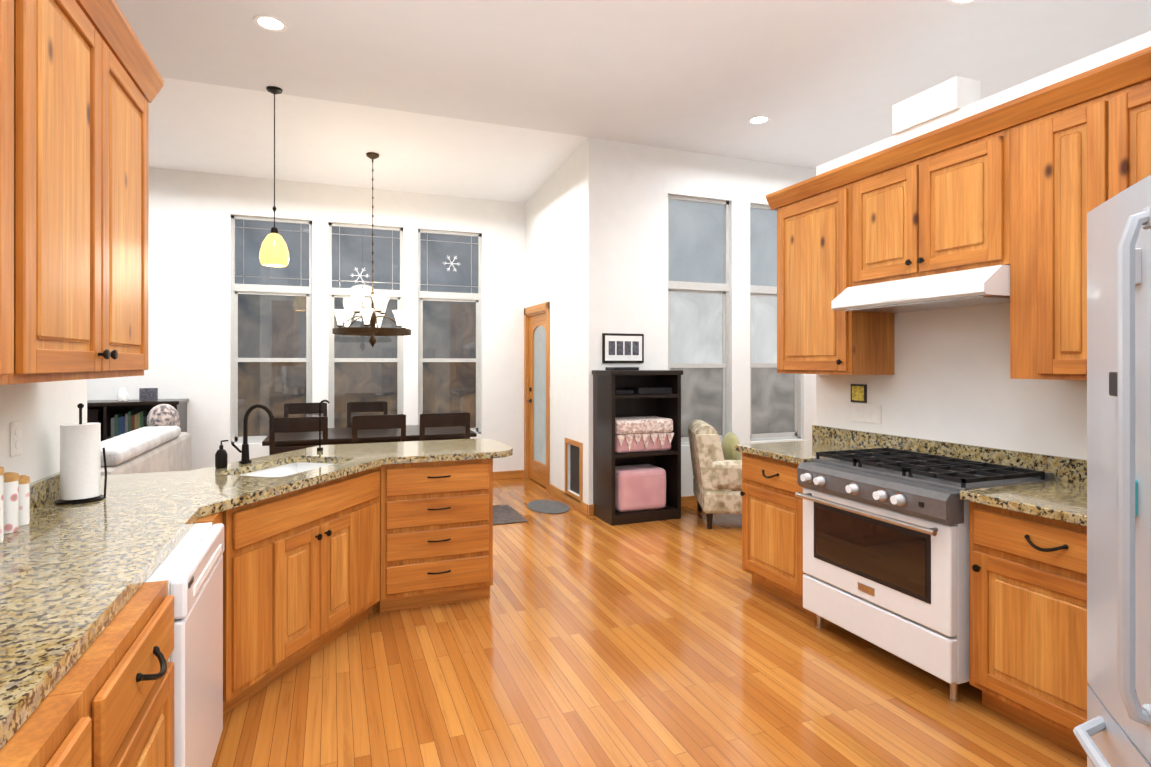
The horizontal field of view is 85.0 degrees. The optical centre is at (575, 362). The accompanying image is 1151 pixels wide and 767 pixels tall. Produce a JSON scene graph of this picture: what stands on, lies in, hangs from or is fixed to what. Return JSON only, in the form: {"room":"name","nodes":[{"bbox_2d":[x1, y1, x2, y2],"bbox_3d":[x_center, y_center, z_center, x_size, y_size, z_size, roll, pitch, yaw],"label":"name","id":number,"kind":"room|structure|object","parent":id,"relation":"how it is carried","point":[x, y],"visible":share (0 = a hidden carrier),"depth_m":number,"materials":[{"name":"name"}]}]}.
{"room":"dining room and kitchen","nodes":[
{"label":"dining room and kitchen","id":0,"kind":"room"},
{"bbox_2d":[0,379,86,482],"bbox_3d":[-1.353,-0.352,0.475,0.150,3.600,4.900,0,0,-21],"label":"wall","id":1,"kind":"structure","parent":0,"point":[43,411],"depth_m":2.33,"materials":[{"name":"paint"}]},
{"bbox_2d":[0,0,13,384],"bbox_3d":[-1.215,-0.491,0.859,0.378,1.080,1.100,0,0,-21],"label":"upper cabinet","id":2,"kind":"object","parent":1,"relation":"attached to","point":[6,188],"visible":1,"depth_m":1.38,"materials":[{"name":"brown wood"}]},
{"bbox_2d":[10,420,21,456],"bbox_3d":[-1.918,0.259,2.154,0.008,0.118,0.075,0,0,-21],"label":"electrical outlet plate","id":3,"kind":"object","parent":1,"relation":"attached to","point":[15,438],"visible":1,"depth_m":2.15,"materials":[{"name":"white plastic"}]},
{"bbox_2d":[8,0,148,383],"bbox_3d":[-1.613,-0.491,1.887,0.378,1.080,1.100,0,0,-21],"label":"upper cabinet","id":4,"kind":"object","parent":1,"relation":"attached to","point":[81,208],"visible":1,"depth_m":1.75,"materials":[{"name":"brown wood"}]},
{"bbox_2d":[75,0,163,102],"bbox_3d":[-1.420,-1.081,1.395,0.382,0.095,2.247,0,0,-21],"label":"crown molding","id":5,"kind":"structure","parent":4,"relation":"attached to","point":[111,25],"depth_m":2.11,"materials":[{"name":"brown wood"}]},
{"bbox_2d":[87,167,524,471],"bbox_3d":[-4.741,-0.349,6.429,9.050,3.600,0.150,0,0,-21],"label":"wall","id":6,"kind":"structure","parent":0,"point":[189,322],"depth_m":6.89,"materials":[{"name":"paint"}]},
{"bbox_2d":[230,215,311,445],"bbox_3d":[-3.351,-0.353,6.945,0.815,2.490,0.110,0,0,-21],"label":"window","id":7,"kind":"structure","parent":6,"relation":"in","point":[271,338],"depth_m":6.95,"materials":[{"name":"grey glass"}]},
{"bbox_2d":[328,222,402,427],"bbox_3d":[-2.431,-0.353,7.302,0.825,2.490,0.110,0,0,-21],"label":"window","id":8,"kind":"structure","parent":6,"relation":"in","point":[360,369],"depth_m":7.31,"materials":[{"name":"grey glass"}]},
{"bbox_2d":[350,267,367,283],"bbox_3d":[-2.495,-1.008,7.261,0.220,0.195,0.024,0,0,-21],"label":"ornament","id":9,"kind":"object","parent":8,"relation":"attached to","point":[359,275],"visible":0.92,"depth_m":7.26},
{"bbox_2d":[418,229,481,434],"bbox_3d":[-1.530,-0.353,7.650,0.776,2.490,0.110,0,0,-21],"label":"window","id":10,"kind":"structure","parent":6,"relation":"in","point":[449,341],"depth_m":7.67,"materials":[{"name":"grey glass"}]},
{"bbox_2d":[444,255,458,271],"bbox_3d":[-1.506,-1.208,7.644,0.220,0.195,0.024,0,0,-21],"label":"ornament","id":11,"kind":"object","parent":10,"relation":"attached to","point":[451,263],"visible":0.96,"depth_m":7.63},
{"bbox_2d":[493,470,523,479],"bbox_3d":[-4.687,1.401,6.359,8.700,0.100,0.015,0,0,-21],"label":"baseboard","id":12,"kind":"structure","parent":6,"relation":"attached to","point":[499,475],"depth_m":7.84,"materials":[{"name":"brown wood"}]},
{"bbox_2d":[148,77,587,202],"bbox_3d":[-4.362,-2.129,5.450,9.050,0.240,2.250,0,0,-21],"label":"ceiling","id":13,"kind":"structure","parent":0,"point":[205,128],"depth_m":6.05,"materials":[{"name":"paint"}]},
{"bbox_2d":[332,152,410,347],"bbox_3d":[-2.026,-1.116,6.274,0.751,1.934,0.761,0,0,-21],"label":"chandelier","id":14,"kind":"object","parent":13,"relation":"hanging from","point":[371,316],"visible":1,"depth_m":6.20,"materials":[{"name":"white glass"}]},
{"bbox_2d":[525,144,582,495],"bbox_3d":[-0.212,-0.348,7.056,0.150,3.600,1.950,0,0,-21],"label":"wall","id":15,"kind":"structure","parent":0,"point":[554,239],"depth_m":6.69,"materials":[{"name":"paint"}]},
{"bbox_2d":[524,301,549,491],"bbox_3d":[-0.415,0.382,7.519,0.174,2.140,0.980,0,0,-21],"label":"door","id":16,"kind":"structure","parent":15,"relation":"attached to","point":[536,397],"depth_m":7.61,"materials":[{"name":"brown wood"}]},
{"bbox_2d":[549,483,585,513],"bbox_3d":[-0.092,1.401,6.515,0.016,0.100,1.126,0,0,-21],"label":"baseboard","id":17,"kind":"structure","parent":15,"relation":"attached to","point":[583,506],"depth_m":6.47,"materials":[{"name":"brown wood"}]},
{"bbox_2d":[565,438,582,502],"bbox_3d":[-0.003,1.076,6.343,0.056,0.590,0.470,0,0,-21],"label":"door frame","id":18,"kind":"structure","parent":15,"relation":"attached to","point":[576,466],"depth_m":6.36,"materials":[{"name":"brown wood"}]},
{"bbox_2d":[115,0,1150,168],"bbox_3d":[-0.646,-2.201,1.876,13.400,0.100,7.400,0,0,-21],"label":"ceiling","id":19,"kind":"structure","parent":0,"point":[819,82],"depth_m":4.41,"materials":[{"name":"paint"}]},
{"bbox_2d":[253,14,287,31],"bbox_3d":[-1.930,-2.146,3.974,0.200,0.006,0.200,0,0,-21],"label":"recessed light","id":20,"kind":"object","parent":19,"relation":"in","point":[270,23],"visible":1,"depth_m":3.97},
{"bbox_2d":[259,86,288,266],"bbox_3d":[-2.365,-1.456,4.931,0.216,1.384,0.216,0,0,-21],"label":"pendant lamp","id":21,"kind":"object","parent":19,"relation":"hanging from","point":[274,252],"visible":1,"depth_m":4.88,"materials":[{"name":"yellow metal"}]},
{"bbox_2d":[747,115,770,124],"bbox_3d":[1.620,-2.146,5.552,0.200,0.006,0.200,0,0,-21],"label":"recessed light","id":22,"kind":"object","parent":19,"relation":"in","point":[759,119],"visible":1,"depth_m":5.55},
{"bbox_2d":[949,0,977,4],"bbox_3d":[2.296,-2.147,3.669,0.200,0.006,0.200,0,0,-21],"label":"recessed light","id":23,"kind":"object","parent":19,"relation":"in","point":[958,2],"visible":1,"depth_m":3.73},
{"bbox_2d":[212,478,1086,766],"bbox_3d":[-1.070,1.480,2.970,13.400,0.060,9.750,0,0,-21],"label":"floor","id":24,"kind":"structure","parent":0,"point":[576,638],"depth_m":2.84,"materials":[{"name":"brown wood"}]},
{"bbox_2d":[0,691,91,766],"bbox_3d":[-1.006,1.011,0.718,0.666,0.875,0.600,0,0,-21],"label":"base cabinet","id":25,"kind":"object","parent":24,"relation":"on","point":[54,731],"visible":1,"depth_m":1.00,"materials":[{"name":"brown wood"}]},
{"bbox_2d":[46,580,173,766],"bbox_3d":[-1.224,1.011,1.280,0.666,0.875,0.600,0,0,-21],"label":"base cabinet","id":26,"kind":"object","parent":24,"relation":"on","point":[120,673],"visible":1,"depth_m":1.34,"materials":[{"name":"brown wood"}]},
{"bbox_2d":[87,404,186,440],"bbox_3d":[-4.723,0.931,6.105,1.550,1.040,0.455,0,0,-21],"label":"bookcase","id":27,"kind":"object","parent":24,"relation":"on","point":[122,414],"depth_m":6.09,"materials":[{"name":"brown wood"}]},
{"bbox_2d":[87,400,188,407],"bbox_3d":[-4.719,0.394,6.096,1.590,0.035,0.474,0,0,-21],"label":"bookshelf","id":28,"kind":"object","parent":27,"relation":"on","point":[90,403],"depth_m":6.10,"materials":[{"name":"wood"}]},
{"bbox_2d":[101,404,190,475],"bbox_3d":[-3.672,0.907,4.726,0.955,1.086,2.304,0,0,-21],"label":"sofa","id":29,"kind":"object","parent":24,"relation":"on","point":[161,442],"visible":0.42,"depth_m":4.85,"materials":[{"name":"white fabric"}]},
{"bbox_2d":[144,522,223,766],"bbox_3d":[-1.448,1.013,1.874,0.623,0.872,0.647,0,0,-21],"label":"dishwasher","id":30,"kind":"object","parent":24,"relation":"on","point":[189,568],"visible":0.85,"depth_m":1.88,"materials":[{"name":"white metal"}]},
{"bbox_2d":[195,511,222,555],"bbox_3d":[-1.642,1.012,2.277,0.607,0.875,0.220,0,0,-21],"label":"cabinet filler","id":31,"kind":"object","parent":24,"relation":"on","point":[215,518],"visible":0.04,"depth_m":2.33,"materials":[{"name":"brown wood"}]},
{"bbox_2d":[269,416,327,454],"bbox_3d":[-2.345,0.948,5.351,0.440,1.005,0.499,0,0,-21],"label":"dining chair","id":32,"kind":"object","parent":24,"relation":"on","point":[296,424],"visible":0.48,"depth_m":5.11,"materials":[{"name":"brown wood"}]},
{"bbox_2d":[223,466,379,714],"bbox_3d":[-1.519,1.012,3.105,0.658,0.875,1.106,0,0,15],"label":"base cabinet","id":33,"kind":"object","parent":24,"relation":"on","point":[301,575],"visible":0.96,"depth_m":2.86,"materials":[{"name":"brown wood"}]},
{"bbox_2d":[0,439,512,749],"bbox_3d":[-0.793,0.591,2.107,2.067,0.316,4.280,0,0,-21],"label":"countertop","id":34,"kind":"structure","parent":33,"relation":"on","point":[73,578],"depth_m":1.92,"materials":[{"name":"stone"}]},
{"bbox_2d":[0,467,3,542],"bbox_3d":[-1.729,0.418,1.847,0.073,0.227,0.073,0,0,-21],"label":"canister","id":35,"kind":"object","parent":34,"relation":"on","point":[1,504],"visible":1,"depth_m":1.86,"materials":[{"name":"ceramic"}]},
{"bbox_2d":[3,472,18,533],"bbox_3d":[-1.787,0.439,1.974,0.056,0.187,0.056,0,0,-21],"label":"canister","id":36,"kind":"object","parent":34,"relation":"on","point":[11,502],"visible":0.73,"depth_m":1.96,"materials":[{"name":"ceramic"}]},
{"bbox_2d":[18,475,29,525],"bbox_3d":[-1.826,0.451,2.066,0.048,0.162,0.048,0,0,-21],"label":"canister","id":37,"kind":"object","parent":34,"relation":"on","point":[24,499],"visible":0.5,"depth_m":2.06,"materials":[{"name":"ceramic"}]},
{"bbox_2d":[54,403,106,504],"bbox_3d":[-1.915,0.344,2.434,0.164,0.376,0.156,0,0,-21],"label":"paper towel holder","id":38,"kind":"object","parent":34,"relation":"on","point":[80,462],"visible":1,"depth_m":2.39,"materials":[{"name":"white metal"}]},
{"bbox_2d":[215,440,227,468],"bbox_3d":[-1.792,0.461,3.184,0.062,0.144,0.055,0,0,-21],"label":"soap dispenser","id":39,"kind":"object","parent":34,"relation":"on","point":[221,458],"visible":1,"depth_m":3.16,"materials":[{"name":"brown metal"}]},
{"bbox_2d":[232,404,273,463],"bbox_3d":[-1.697,0.375,3.317,0.203,0.315,0.140,0,0,-21],"label":"faucet","id":40,"kind":"object","parent":34,"relation":"on","point":[245,459],"visible":1,"depth_m":3.32,"materials":[{"name":"brown metal"}]},
{"bbox_2d":[317,400,329,450],"bbox_3d":[-1.524,0.378,3.795,0.074,0.311,0.060,0,0,-21],"label":"tap","id":41,"kind":"object","parent":34,"relation":"on","point":[319,448],"visible":1,"depth_m":3.79,"materials":[{"name":"brown metal"}]},
{"bbox_2d":[284,403,326,417],"bbox_3d":[-2.920,0.949,6.779,0.440,1.005,0.499,0,0,-21],"label":"dining chair","id":42,"kind":"object","parent":24,"relation":"on","point":[301,408],"visible":0.31,"depth_m":6.98,"materials":[{"name":"brown wood"}]},
{"bbox_2d":[347,401,387,427],"bbox_3d":[-2.313,0.949,7.013,0.440,1.005,0.499,0,0,-21],"label":"dining chair","id":43,"kind":"object","parent":24,"relation":"on","point":[372,406],"visible":0.29,"depth_m":7.22,"materials":[{"name":"brown wood"}]},
{"bbox_2d":[262,425,476,446],"bbox_3d":[-2.037,1.070,6.300,1.900,0.762,1.000,0,0,-21],"label":"dining table","id":44,"kind":"object","parent":24,"relation":"on","point":[336,436],"visible":0.4,"depth_m":6.03,"materials":[{"name":"brown wood"}]},
{"bbox_2d":[369,601,378,613],"bbox_3d":[-1.442,1.012,3.766,0.480,0.875,0.596,0,0,-21],"label":"post","id":45,"kind":"object","parent":24,"relation":"on","point":[373,608],"visible":0.11,"depth_m":3.65,"materials":[{"name":"brown wood"}]},
{"bbox_2d":[352,414,405,443],"bbox_3d":[-1.758,0.948,5.578,0.440,1.005,0.499,0,0,-21],"label":"dining chair","id":46,"kind":"object","parent":24,"relation":"on","point":[370,422],"visible":0.35,"depth_m":5.34,"materials":[{"name":"brown wood"}]},
{"bbox_2d":[379,458,492,612],"bbox_3d":[-0.905,1.013,3.950,0.650,0.875,0.656,0,0,-21],"label":"drawer stack","id":47,"kind":"object","parent":24,"relation":"on","point":[436,533],"visible":1,"depth_m":3.67,"materials":[{"name":"brown wood"}]},
{"bbox_2d":[419,412,469,440],"bbox_3d":[-1.236,0.949,5.780,0.440,1.005,0.499,0,0,-21],"label":"dining chair","id":48,"kind":"object","parent":24,"relation":"on","point":[443,419],"visible":0.27,"depth_m":5.54,"materials":[{"name":"brown wood"}]},
{"bbox_2d":[493,504,527,524],"bbox_3d":[-0.756,1.446,5.981,0.420,0.008,0.720,0,0,-21],"label":"rug","id":49,"kind":"object","parent":24,"relation":"on","point":[505,514],"visible":0.57,"depth_m":5.89,"materials":[{"name":"grey fabric"}]},
{"bbox_2d":[527,500,569,513],"bbox_3d":[-0.275,1.446,6.318,0.400,0.008,0.620,0,0,-21],"label":"doormat","id":50,"kind":"object","parent":24,"relation":"on","point":[549,506],"visible":0.98,"depth_m":6.30,"materials":[{"name":"grey fabric"}]},
{"bbox_2d":[592,367,682,525],"bbox_3d":[0.579,0.746,5.912,0.740,1.410,0.446,0,0,-21],"label":"bookcase","id":51,"kind":"object","parent":24,"relation":"on","point":[636,445],"visible":1,"depth_m":5.79,"materials":[{"name":"black wood"}]},
{"bbox_2d":[688,420,741,528],"bbox_3d":[1.516,1.002,5.798,0.880,0.898,0.780,0,0,4],"label":"armchair","id":52,"kind":"object","parent":24,"relation":"on","point":[717,474],"visible":0.48,"depth_m":5.47,"materials":[{"name":"beige fabric"}]},
{"bbox_2d":[740,452,823,619],"bbox_3d":[1.457,1.013,3.905,0.666,0.875,0.630,0,0,-21],"label":"base cabinet","id":53,"kind":"object","parent":24,"relation":"on","point":[772,533],"visible":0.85,"depth_m":3.79,"materials":[{"name":"brown wood"}]},
{"bbox_2d":[795,448,1053,701],"bbox_3d":[1.682,0.973,3.151,0.727,0.954,0.898,0,0,-21],"label":"range","id":54,"kind":"object","parent":24,"relation":"on","point":[886,549],"visible":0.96,"depth_m":2.92,"materials":[{"name":"metal"}]},
{"bbox_2d":[970,502,1088,758],"bbox_3d":[2.025,1.012,2.439,0.666,0.875,0.635,0,0,-21],"label":"base cabinet","id":55,"kind":"object","parent":24,"relation":"on","point":[1028,621],"visible":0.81,"depth_m":2.39,"materials":[{"name":"brown wood"}]},
{"bbox_2d":[734,425,1086,526],"bbox_3d":[1.744,0.500,3.175,0.658,0.143,2.230,0,0,-21],"label":"countertop","id":56,"kind":"structure","parent":55,"relation":"on","point":[1063,498],"depth_m":2.99,"materials":[{"name":"stone"}]},
{"bbox_2d":[1073,175,1150,766],"bbox_3d":[1.381,0.544,0.932,0.887,1.810,0.910,0,0,20],"label":"fridge","id":57,"kind":"object","parent":24,"relation":"on","point":[1114,730],"visible":1,"depth_m":1.26,"materials":[{"name":"white plastic"}]},
{"bbox_2d":[583,137,815,514],"bbox_3d":[2.196,-0.348,6.862,4.500,3.600,0.150,0,0,-21],"label":"wall","id":58,"kind":"structure","parent":0,"point":[628,188],"depth_m":6.22,"materials":[{"name":"paint"}]},
{"bbox_2d":[602,333,643,362],"bbox_3d":[0.465,-0.141,6.097,0.440,0.285,0.024,0,0,-21],"label":"picture frame","id":59,"kind":"object","parent":58,"relation":"attached to","point":[621,348],"visible":1,"depth_m":6.08,"materials":[{"name":"black wood"}]},
{"bbox_2d":[586,495,696,514],"bbox_3d":[2.124,1.401,6.746,4.316,0.100,0.019,0,0,-21],"label":"baseboard","id":60,"kind":"structure","parent":58,"relation":"attached to","point":[685,500],"depth_m":6.34,"materials":[{"name":"brown wood"}]},
{"bbox_2d":[668,195,728,446],"bbox_3d":[1.261,-0.424,6.479,0.760,2.550,0.110,0,0,-21],"label":"window","id":61,"kind":"structure","parent":58,"relation":"in","point":[698,291],"depth_m":6.51,"materials":[{"name":"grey glass"}]},
{"bbox_2d":[750,204,803,442],"bbox_3d":[2.161,-0.423,6.827,0.710,2.550,0.110,0,0,-21],"label":"window","id":62,"kind":"structure","parent":58,"relation":"in","point":[775,406],"depth_m":6.82,"materials":[{"name":"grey glass"}]},
{"bbox_2d":[816,31,1150,480],"bbox_3d":[2.615,-0.036,2.038,0.180,2.970,4.950,0,0,-21],"label":"wall","id":63,"kind":"structure","parent":0,"point":[950,380],"depth_m":3.34,"materials":[{"name":"paint"}]},
{"bbox_2d":[777,183,893,374],"bbox_3d":[1.595,-0.480,3.950,0.378,1.100,0.648,0,0,-21],"label":"upper cabinet","id":64,"kind":"object","parent":63,"relation":"attached to","point":[817,333],"visible":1,"depth_m":3.79,"materials":[{"name":"brown wood"}]},
{"bbox_2d":[851,384,866,402],"bbox_3d":[1.787,0.193,3.964,0.013,0.115,0.120,0,0,-21],"label":"picture","id":65,"kind":"object","parent":63,"relation":"attached to","point":[859,393],"visible":1,"depth_m":3.95,"materials":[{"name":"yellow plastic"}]},
{"bbox_2d":[851,403,880,423],"bbox_3d":[1.810,0.315,3.911,0.008,0.115,0.228,0,0,-21],"label":"switch plate","id":66,"kind":"object","parent":63,"relation":"attached to","point":[867,413],"visible":1,"depth_m":3.90,"materials":[{"name":"white plastic"}]},
{"bbox_2d":[831,265,1009,312],"bbox_3d":[1.824,-0.359,3.207,0.484,0.140,0.888,0,0,-21],"label":"range hood","id":67,"kind":"object","parent":63,"relation":"attached to","point":[990,285],"visible":0.85,"depth_m":3.02,"materials":[{"name":"white metal"}]},
{"bbox_2d":[852,128,1009,286],"bbox_3d":[1.874,-0.733,3.227,0.378,0.595,0.898,0,0,-21],"label":"upper cabinet","id":68,"kind":"object","parent":63,"relation":"attached to","point":[947,211],"visible":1,"depth_m":3.08,"materials":[{"name":"brown wood"}]},
{"bbox_2d":[766,46,1150,210],"bbox_3d":[1.867,-1.080,3.242,0.382,0.095,2.255,0,0,-21],"label":"crown molding","id":69,"kind":"structure","parent":68,"relation":"attached to","point":[1132,69],"depth_m":2.81,"materials":[{"name":"brown wood"}]},
{"bbox_2d":[1010,79,1150,379],"bbox_3d":[2.156,-0.481,2.500,0.378,1.100,0.658,0,0,-21],"label":"upper cabinet","id":70,"kind":"object","parent":63,"relation":"attached to","point":[1071,167],"visible":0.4,"depth_m":2.54,"materials":[{"name":"brown wood"}]}
]}

